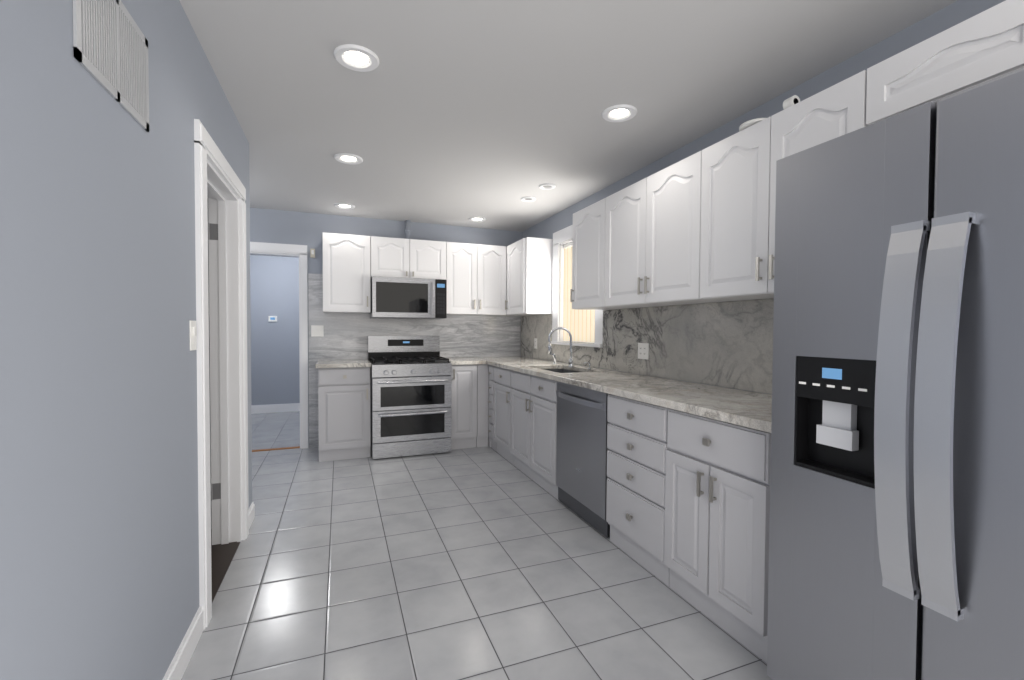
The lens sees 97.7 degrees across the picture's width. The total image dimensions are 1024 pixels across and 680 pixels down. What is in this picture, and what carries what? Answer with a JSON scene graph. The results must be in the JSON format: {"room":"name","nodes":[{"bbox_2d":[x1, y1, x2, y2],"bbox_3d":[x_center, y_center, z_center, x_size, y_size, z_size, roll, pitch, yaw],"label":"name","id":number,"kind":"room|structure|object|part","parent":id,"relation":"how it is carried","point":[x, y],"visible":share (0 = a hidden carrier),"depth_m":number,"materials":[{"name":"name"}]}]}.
{"room":"kitchen","nodes":[
{"label":"kitchen","id":0,"kind":"room"},
{"bbox_2d":[0,0,251,679],"bbox_3d":[-0.880,0.006,0.589,0.140,2.430,4.930,0,1,-21],"label":"wall","id":1,"kind":"structure","parent":0,"point":[99,550],"depth_m":1.07,"materials":[{"name":"blue paint"}]},
{"bbox_2d":[73,0,148,131],"bbox_3d":[-1.025,-0.758,1.162,0.006,0.270,0.400,0,1,-21],"label":"air vent","id":2,"kind":"object","parent":1,"relation":"in","point":[110,44],"visible":1,"depth_m":1.15,"materials":[{"name":"white metal"}]},
{"bbox_2d":[189,321,196,350],"bbox_3d":[-1.249,-0.018,1.759,0.011,0.116,0.072,0,1,-21],"label":"switch plate","id":3,"kind":"object","parent":1,"relation":"attached to","point":[193,334],"visible":0.96,"depth_m":1.75,"materials":[{"name":"white plastic"}]},
{"bbox_2d":[162,502,254,679],"bbox_3d":[-0.832,1.169,0.690,0.014,0.100,4.830,0,1,-21],"label":"baseboard","id":4,"kind":"structure","parent":1,"relation":"attached to","point":[182,657],"depth_m":1.67,"materials":[{"name":"white wood"}]},
{"bbox_2d":[194,119,248,628],"bbox_3d":[-1.502,0.143,2.223,0.176,2.075,0.930,0,1,-21],"label":"door frame","id":5,"kind":"structure","parent":1,"relation":"in","point":[223,239],"depth_m":2.53,"materials":[{"name":"white wood"}]},
{"bbox_2d":[207,198,211,528],"bbox_3d":[-2.397,-0.048,2.581,1.260,2.430,0.120,0,1,-21],"label":"wall","id":6,"kind":"structure","parent":0,"point":[209,366],"depth_m":2.73,"materials":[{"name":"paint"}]},
{"bbox_2d":[211,529,235,546],"bbox_3d":[-1.976,1.225,0.134,2.480,0.004,4.810,0,1,-21],"label":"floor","id":7,"kind":"structure","parent":0,"point":[216,544],"depth_m":2.58,"materials":[{"name":"brown"}]},
{"bbox_2d":[211,542,239,601],"bbox_3d":[-1.513,1.177,2.245,0.139,0.006,0.678,0,1,-21],"label":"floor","id":8,"kind":"structure","parent":0,"point":[222,555],"depth_m":2.37,"materials":[{"name":"brown"}]},
{"bbox_2d":[250,255,299,404],"bbox_3d":[-3.328,-0.148,6.701,1.420,2.430,0.100,0,1,-21],"label":"wall","id":9,"kind":"structure","parent":0,"point":[274,291],"depth_m":6.59,"materials":[{"name":"blue paint"}]},
{"bbox_2d":[268,316,276,321],"bbox_3d":[-3.505,-0.311,6.560,0.110,0.080,0.025,0,1,-21],"label":"thermostat","id":10,"kind":"object","parent":9,"relation":"attached to","point":[272,318],"visible":0.93,"depth_m":6.55,"materials":[{"name":"white plastic"}]},
{"bbox_2d":[251,403,299,413],"bbox_3d":[-3.317,1.008,6.672,1.110,0.120,0.015,0,1,-21],"label":"baseboard","id":11,"kind":"structure","parent":9,"relation":"attached to","point":[274,408],"depth_m":6.59,"materials":[{"name":"white wood"}]},
{"bbox_2d":[250,208,521,447],"bbox_3d":[-1.710,-0.097,4.848,4.170,2.430,0.120,0,1,-21],"label":"wall","id":12,"kind":"structure","parent":0,"point":[285,227],"depth_m":4.69,"materials":[{"name":"blue paint"}]},
{"bbox_2d":[252,446,299,451],"bbox_3d":[-2.558,1.117,4.532,0.748,0.008,0.040,0,1,-21],"label":"threshold","id":13,"kind":"object","parent":12,"relation":"attached to","point":[275,449],"visible":0.43,"depth_m":4.58,"materials":[{"name":"brown wood"}]},
{"bbox_2d":[250,242,307,448],"bbox_3d":[-2.556,0.075,4.516,0.914,2.092,0.148,0,1,-21],"label":"door frame","id":14,"kind":"structure","parent":12,"relation":"attached to","point":[301,250],"depth_m":4.60,"materials":[{"name":"white wood"}]},
{"bbox_2d":[310,249,314,257],"bbox_3d":[-2.053,-0.894,4.613,0.043,0.090,0.033,0,1,-21],"label":"door chime","id":15,"kind":"object","parent":12,"relation":"attached to","point":[312,253],"visible":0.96,"depth_m":4.60,"materials":[{"name":"beige plastic"}]},
{"bbox_2d":[323,232,370,312],"bbox_3d":[-1.688,-0.668,4.576,0.446,0.775,0.328,0,1,-21],"label":"upper cabinet","id":16,"kind":"object","parent":12,"relation":"attached to","point":[346,273],"visible":1,"depth_m":4.45,"materials":[{"name":"white wood"}]},
{"bbox_2d":[370,236,445,279],"bbox_3d":[-1.115,-0.852,4.792,0.772,0.412,0.328,0,1,-21],"label":"upper cabinet","id":17,"kind":"object","parent":12,"relation":"attached to","point":[405,258],"visible":0.98,"depth_m":4.66,"materials":[{"name":"white wood"}]},
{"bbox_2d":[405,220,410,238],"bbox_3d":[-1.142,-1.188,4.921,0.062,0.242,0.063,0,1,-21],"label":"vent","id":18,"kind":"object","parent":17,"relation":"on","point":[407,229],"visible":0.75,"depth_m":4.90,"materials":[{"name":"grey metal"}]},
{"bbox_2d":[370,276,446,318],"bbox_3d":[-1.105,-0.435,4.764,0.752,0.408,0.404,0,1,-21],"label":"over-the-range microwave","id":19,"kind":"object","parent":17,"relation":"attached to","point":[403,298],"visible":1,"depth_m":4.60,"materials":[{"name":"silver metal"}]},
{"bbox_2d":[308,273,520,447],"bbox_3d":[-1.001,0.214,5.052,2.356,1.804,0.020,0,1,-21],"label":"backsplash","id":20,"kind":"structure","parent":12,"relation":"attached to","point":[346,335],"depth_m":4.88,"materials":[{"name":"grey stone"}]},
{"bbox_2d":[311,325,323,336],"bbox_3d":[-2.014,-0.094,4.636,0.118,0.116,0.011,0,1,-21],"label":"switch plate","id":21,"kind":"object","parent":20,"relation":"attached to","point":[317,330],"visible":1,"depth_m":4.64,"materials":[{"name":"white plastic"}]},
{"bbox_2d":[446,242,505,315],"bbox_3d":[-0.433,-0.673,5.058,0.683,0.775,0.328,0,1,-21],"label":"upper cabinet","id":22,"kind":"object","parent":12,"relation":"attached to","point":[476,278],"visible":1,"depth_m":4.93,"materials":[{"name":"white wood"}]},
{"bbox_2d":[181,411,771,679],"bbox_3d":[-0.986,1.194,2.812,4.290,0.050,9.100,0,1,-21],"label":"floor","id":23,"kind":"structure","parent":0,"point":[483,563],"depth_m":2.14,"materials":[{"name":"tile"}]},
{"bbox_2d":[318,367,370,461],"bbox_3d":[-1.668,0.690,4.465,0.459,0.875,0.613,0,1,-21],"label":"base cabinet","id":24,"kind":"object","parent":23,"relation":"on","point":[344,413],"visible":0.98,"depth_m":4.21,"materials":[{"name":"grey paint"}]},
{"bbox_2d":[315,359,370,367],"bbox_3d":[-1.674,0.231,4.452,0.486,0.038,0.609,0,1,-21],"label":"countertop","id":25,"kind":"structure","parent":24,"relation":"on","point":[343,363],"depth_m":4.23,"materials":[{"name":"beige stone"}]},
{"bbox_2d":[368,336,451,458],"bbox_3d":[-1.066,0.544,4.624,0.762,1.165,0.732,0,1,-21],"label":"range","id":26,"kind":"object","parent":23,"relation":"on","point":[410,395],"visible":1,"depth_m":4.36,"materials":[{"name":"silver metal"}]},
{"bbox_2d":[451,364,488,449],"bbox_3d":[-0.534,0.685,4.901,0.412,0.875,0.613,0,1,-21],"label":"base cabinet","id":27,"kind":"object","parent":23,"relation":"on","point":[464,406],"depth_m":4.65,"materials":[{"name":"grey paint"}]},
{"bbox_3d":[-0.407,0.684,4.969,0.125,0.875,0.577,0,1,-21],"label":"corner base cabinet filler","id":28,"kind":"part","parent":27,"relation":"part of","materials":[{"name":"white wood"}]},
{"bbox_2d":[488,365,490,446],"bbox_3d":[-0.064,0.683,5.082,0.585,0.875,0.609,0,1,-21],"label":"base cabinet","id":29,"kind":"object","parent":23,"relation":"on","point":[489,441],"visible":0.07,"depth_m":4.72,"materials":[{"name":"grey paint"}]},
{"bbox_2d":[488,365,495,450],"bbox_3d":[0.065,0.692,4.716,0.654,0.875,0.158,0,1,-21],"label":"drawers","id":30,"kind":"object","parent":23,"relation":"on","point":[491,405],"visible":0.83,"depth_m":4.59,"materials":[{"name":"grey paint"}]},
{"bbox_2d":[494,367,513,464],"bbox_3d":[0.180,0.700,4.414,0.656,0.875,0.477,0,1,-21],"label":"base cabinet","id":31,"kind":"object","parent":23,"relation":"on","point":[502,408],"visible":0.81,"depth_m":4.29,"materials":[{"name":"grey paint"}]},
{"bbox_2d":[511,371,557,498],"bbox_3d":[0.430,0.716,3.764,0.656,0.875,0.904,0,1,-21],"label":"base cabinet","id":32,"kind":"object","parent":23,"relation":"on","point":[533,424],"visible":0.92,"depth_m":3.58,"materials":[{"name":"grey paint"}]},
{"bbox_2d":[441,327,771,432],"bbox_3d":[0.350,0.184,3.413,1.008,0.576,3.998,0,1,-21],"label":"countertop","id":33,"kind":"structure","parent":32,"relation":"on","point":[750,409],"depth_m":2.50,"materials":[{"name":"grey stone"}]},
{"bbox_2d":[548,327,574,367],"bbox_3d":[0.438,0.060,3.908,0.211,0.351,0.154,0,1,-21],"label":"faucet","id":34,"kind":"object","parent":33,"relation":"on","point":[570,365],"depth_m":3.91,"materials":[{"name":"silver metal"}]},
{"bbox_2d":[556,381,609,537],"bbox_3d":[0.696,0.736,3.029,0.631,0.872,0.644,0,1,-21],"label":"stainless steel dishwasher","id":35,"kind":"object","parent":23,"relation":"on","point":[581,461],"visible":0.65,"depth_m":2.87,"materials":[{"name":"grey metal"}]},
{"bbox_2d":[606,394,669,585],"bbox_3d":[0.921,0.749,2.491,0.654,0.875,0.505,0,1,-21],"label":"base cabinet","id":36,"kind":"object","parent":23,"relation":"on","point":[636,463],"visible":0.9,"depth_m":2.34,"materials":[{"name":"grey paint"}]},
{"bbox_2d":[664,409,770,662],"bbox_3d":[1.131,0.762,1.942,0.656,0.875,0.660,0,1,-21],"label":"base cabinet","id":37,"kind":"object","parent":23,"relation":"on","point":[717,507],"visible":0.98,"depth_m":1.84,"materials":[{"name":"grey paint"}]},
{"bbox_2d":[767,67,1023,679],"bbox_3d":[1.318,0.319,1.153,0.814,1.800,0.910,0,1,-21],"label":"refrigerator","id":38,"kind":"object","parent":23,"relation":"on","point":[896,542],"visible":1,"depth_m":1.09,"materials":[{"name":"grey metal"}]},
{"bbox_3d":[0.946,0.269,1.281,0.064,1.680,0.402,0,1,-21],"label":"freezer door","id":39,"kind":"part","parent":38,"relation":"part of","materials":[{"name":"silver metal"}]},
{"bbox_3d":[0.945,0.171,1.092,0.076,0.909,0.066,0,1,-21],"label":"handle","id":40,"kind":"part","parent":38,"relation":"part of","materials":[{"name":"silver metal"}]},
{"bbox_3d":[0.975,0.173,1.016,0.076,0.909,0.066,0,1,-21],"label":"handle","id":41,"kind":"part","parent":38,"relation":"part of","materials":[{"name":"silver metal"}]},
{"bbox_3d":[1.110,0.280,0.852,0.062,1.680,0.500,0,1,-21],"label":"fridge door","id":42,"kind":"part","parent":38,"relation":"part of","materials":[{"name":"silver metal"}]},
{"bbox_2d":[179,0,957,231],"bbox_3d":[-1.478,-1.298,2.560,5.370,0.080,9.100,0,1,-21],"label":"ceiling","id":43,"kind":"structure","parent":0,"point":[454,112],"depth_m":2.18,"materials":[{"name":"paint"}]},
{"bbox_2d":[334,203,354,208],"bbox_3d":[-1.618,-1.294,4.335,0.190,0.010,0.190,0,1,-21],"label":"recessed light","id":44,"kind":"object","parent":43,"relation":"in","point":[344,205],"visible":0.98,"depth_m":4.32,"materials":[{"name":"white"}]},
{"bbox_2d":[334,153,362,164],"bbox_3d":[-1.142,-1.264,3.130,0.190,0.010,0.190,0,1,-21],"label":"recessed light","id":45,"kind":"object","parent":43,"relation":"in","point":[348,158],"visible":0.98,"depth_m":3.13,"materials":[{"name":"white"}]},
{"bbox_2d":[334,44,378,71],"bbox_3d":[-0.682,-1.234,1.968,0.190,0.010,0.190,0,1,-21],"label":"recessed light","id":46,"kind":"object","parent":43,"relation":"in","point":[356,58],"visible":1,"depth_m":1.96,"materials":[{"name":"white"}]},
{"bbox_2d":[469,217,485,221],"bbox_3d":[-0.373,-1.300,4.829,0.190,0.010,0.190,0,1,-21],"label":"recessed light","id":47,"kind":"object","parent":43,"relation":"in","point":[477,219],"visible":1,"depth_m":4.83,"materials":[{"name":"white"}]},
{"bbox_2d":[521,197,535,201],"bbox_3d":[0.149,-1.280,4.076,0.140,0.010,0.140,0,1,-21],"label":"recessed light","id":48,"kind":"object","parent":43,"relation":"in","point":[528,199],"visible":1,"depth_m":4.07,"materials":[{"name":"white"}]},
{"bbox_2d":[539,183,555,189],"bbox_3d":[0.292,-1.270,3.713,0.140,0.010,0.140,0,1,-21],"label":"recessed light","id":49,"kind":"object","parent":43,"relation":"in","point":[547,186],"visible":0.96,"depth_m":3.72,"materials":[{"name":"white"}]},
{"bbox_2d":[602,104,636,121],"bbox_3d":[0.589,-1.240,2.456,0.190,0.010,0.190,0,1,-21],"label":"recessed light","id":50,"kind":"object","parent":43,"relation":"in","point":[620,113],"visible":0.98,"depth_m":2.45,"materials":[{"name":"white"}]},
{"bbox_2d":[522,0,1004,394],"bbox_3d":[1.386,-0.025,2.397,0.150,2.430,6.680,0,1,-21],"label":"wall","id":51,"kind":"structure","parent":0,"point":[949,16],"depth_m":2.14,"materials":[{"name":"blue paint"}]},
{"bbox_2d":[499,237,552,315],"bbox_3d":[0.117,-0.669,4.995,0.346,0.775,0.840,0,1,-21],"label":"upper cabinet","id":52,"kind":"object","parent":51,"relation":"attached to","point":[529,267],"visible":0.98,"depth_m":4.63,"materials":[{"name":"white wood"}]},
{"bbox_2d":[551,225,602,347],"bbox_3d":[0.659,-0.519,4.222,0.195,1.143,0.960,0,1,-21],"label":"kitchen window","id":53,"kind":"structure","parent":51,"relation":"in","point":[583,326],"depth_m":4.45,"materials":[{"name":"white"}]},
{"bbox_2d":[570,198,632,309],"bbox_3d":[0.708,-0.630,3.458,0.346,0.775,0.475,0,1,-21],"label":"upper cabinet","id":54,"kind":"object","parent":51,"relation":"attached to","point":[587,291],"visible":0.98,"depth_m":3.39,"materials":[{"name":"white wood"}]},
{"bbox_2d":[521,299,773,393],"bbox_3d":[0.833,0.000,3.595,0.020,0.487,4.000,0,1,-21],"label":"backsplash","id":55,"kind":"structure","parent":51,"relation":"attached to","point":[726,344],"depth_m":2.85,"materials":[{"name":"grey stone"}]},
{"bbox_2d":[534,338,536,348],"bbox_3d":[0.265,0.038,5.029,0.008,0.116,0.072,0,1,-21],"label":"electrical outlet plate","id":56,"kind":"object","parent":55,"relation":"attached to","point":[535,343],"visible":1,"depth_m":5.02,"materials":[{"name":"white plastic"}]},
{"bbox_2d":[638,343,648,359],"bbox_3d":[0.950,0.080,3.247,0.008,0.116,0.118,0,1,-21],"label":"electrical outlet plate","id":57,"kind":"object","parent":55,"relation":"attached to","point":[643,350],"visible":1,"depth_m":3.24,"materials":[{"name":"white plastic"}]},
{"bbox_2d":[605,151,743,307],"bbox_3d":[0.957,-0.614,2.813,0.346,0.775,0.897,0,1,-21],"label":"wall-mounted unit","id":58,"kind":"object","parent":51,"relation":"attached to","point":[652,238],"visible":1,"depth_m":2.67,"materials":[{"name":"white wood"}]},
{"bbox_2d":[700,70,867,300],"bbox_3d":[1.259,-0.594,2.027,0.346,0.775,0.775,0,1,-21],"label":"wall-mounted unit","id":59,"kind":"object","parent":51,"relation":"attached to","point":[738,209],"visible":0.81,"depth_m":2.04,"materials":[{"name":"white wood"}]},
{"bbox_2d":[739,118,765,131],"bbox_3d":[1.131,-0.995,2.076,0.140,0.018,0.140,0,1,-21],"label":"lid","id":60,"kind":"object","parent":59,"relation":"on","point":[746,124],"visible":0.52,"depth_m":2.04,"materials":[{"name":"white plastic"}]},
{"bbox_2d":[783,95,799,108],"bbox_3d":[1.194,-1.009,1.913,0.054,0.054,0.040,0,1,-21],"label":"paper towel roll","id":61,"kind":"object","parent":59,"relation":"on","point":[791,101],"visible":0.65,"depth_m":1.90,"materials":[{"name":"white paper"}]},
{"bbox_2d":[866,0,1023,124],"bbox_3d":[1.577,-0.859,1.234,0.318,0.205,0.908,0,1,-21],"label":"upper cabinet","id":62,"kind":"object","parent":51,"relation":"attached to","point":[983,46],"visible":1,"depth_m":1.38,"materials":[{"name":"white wood"}]}
]}

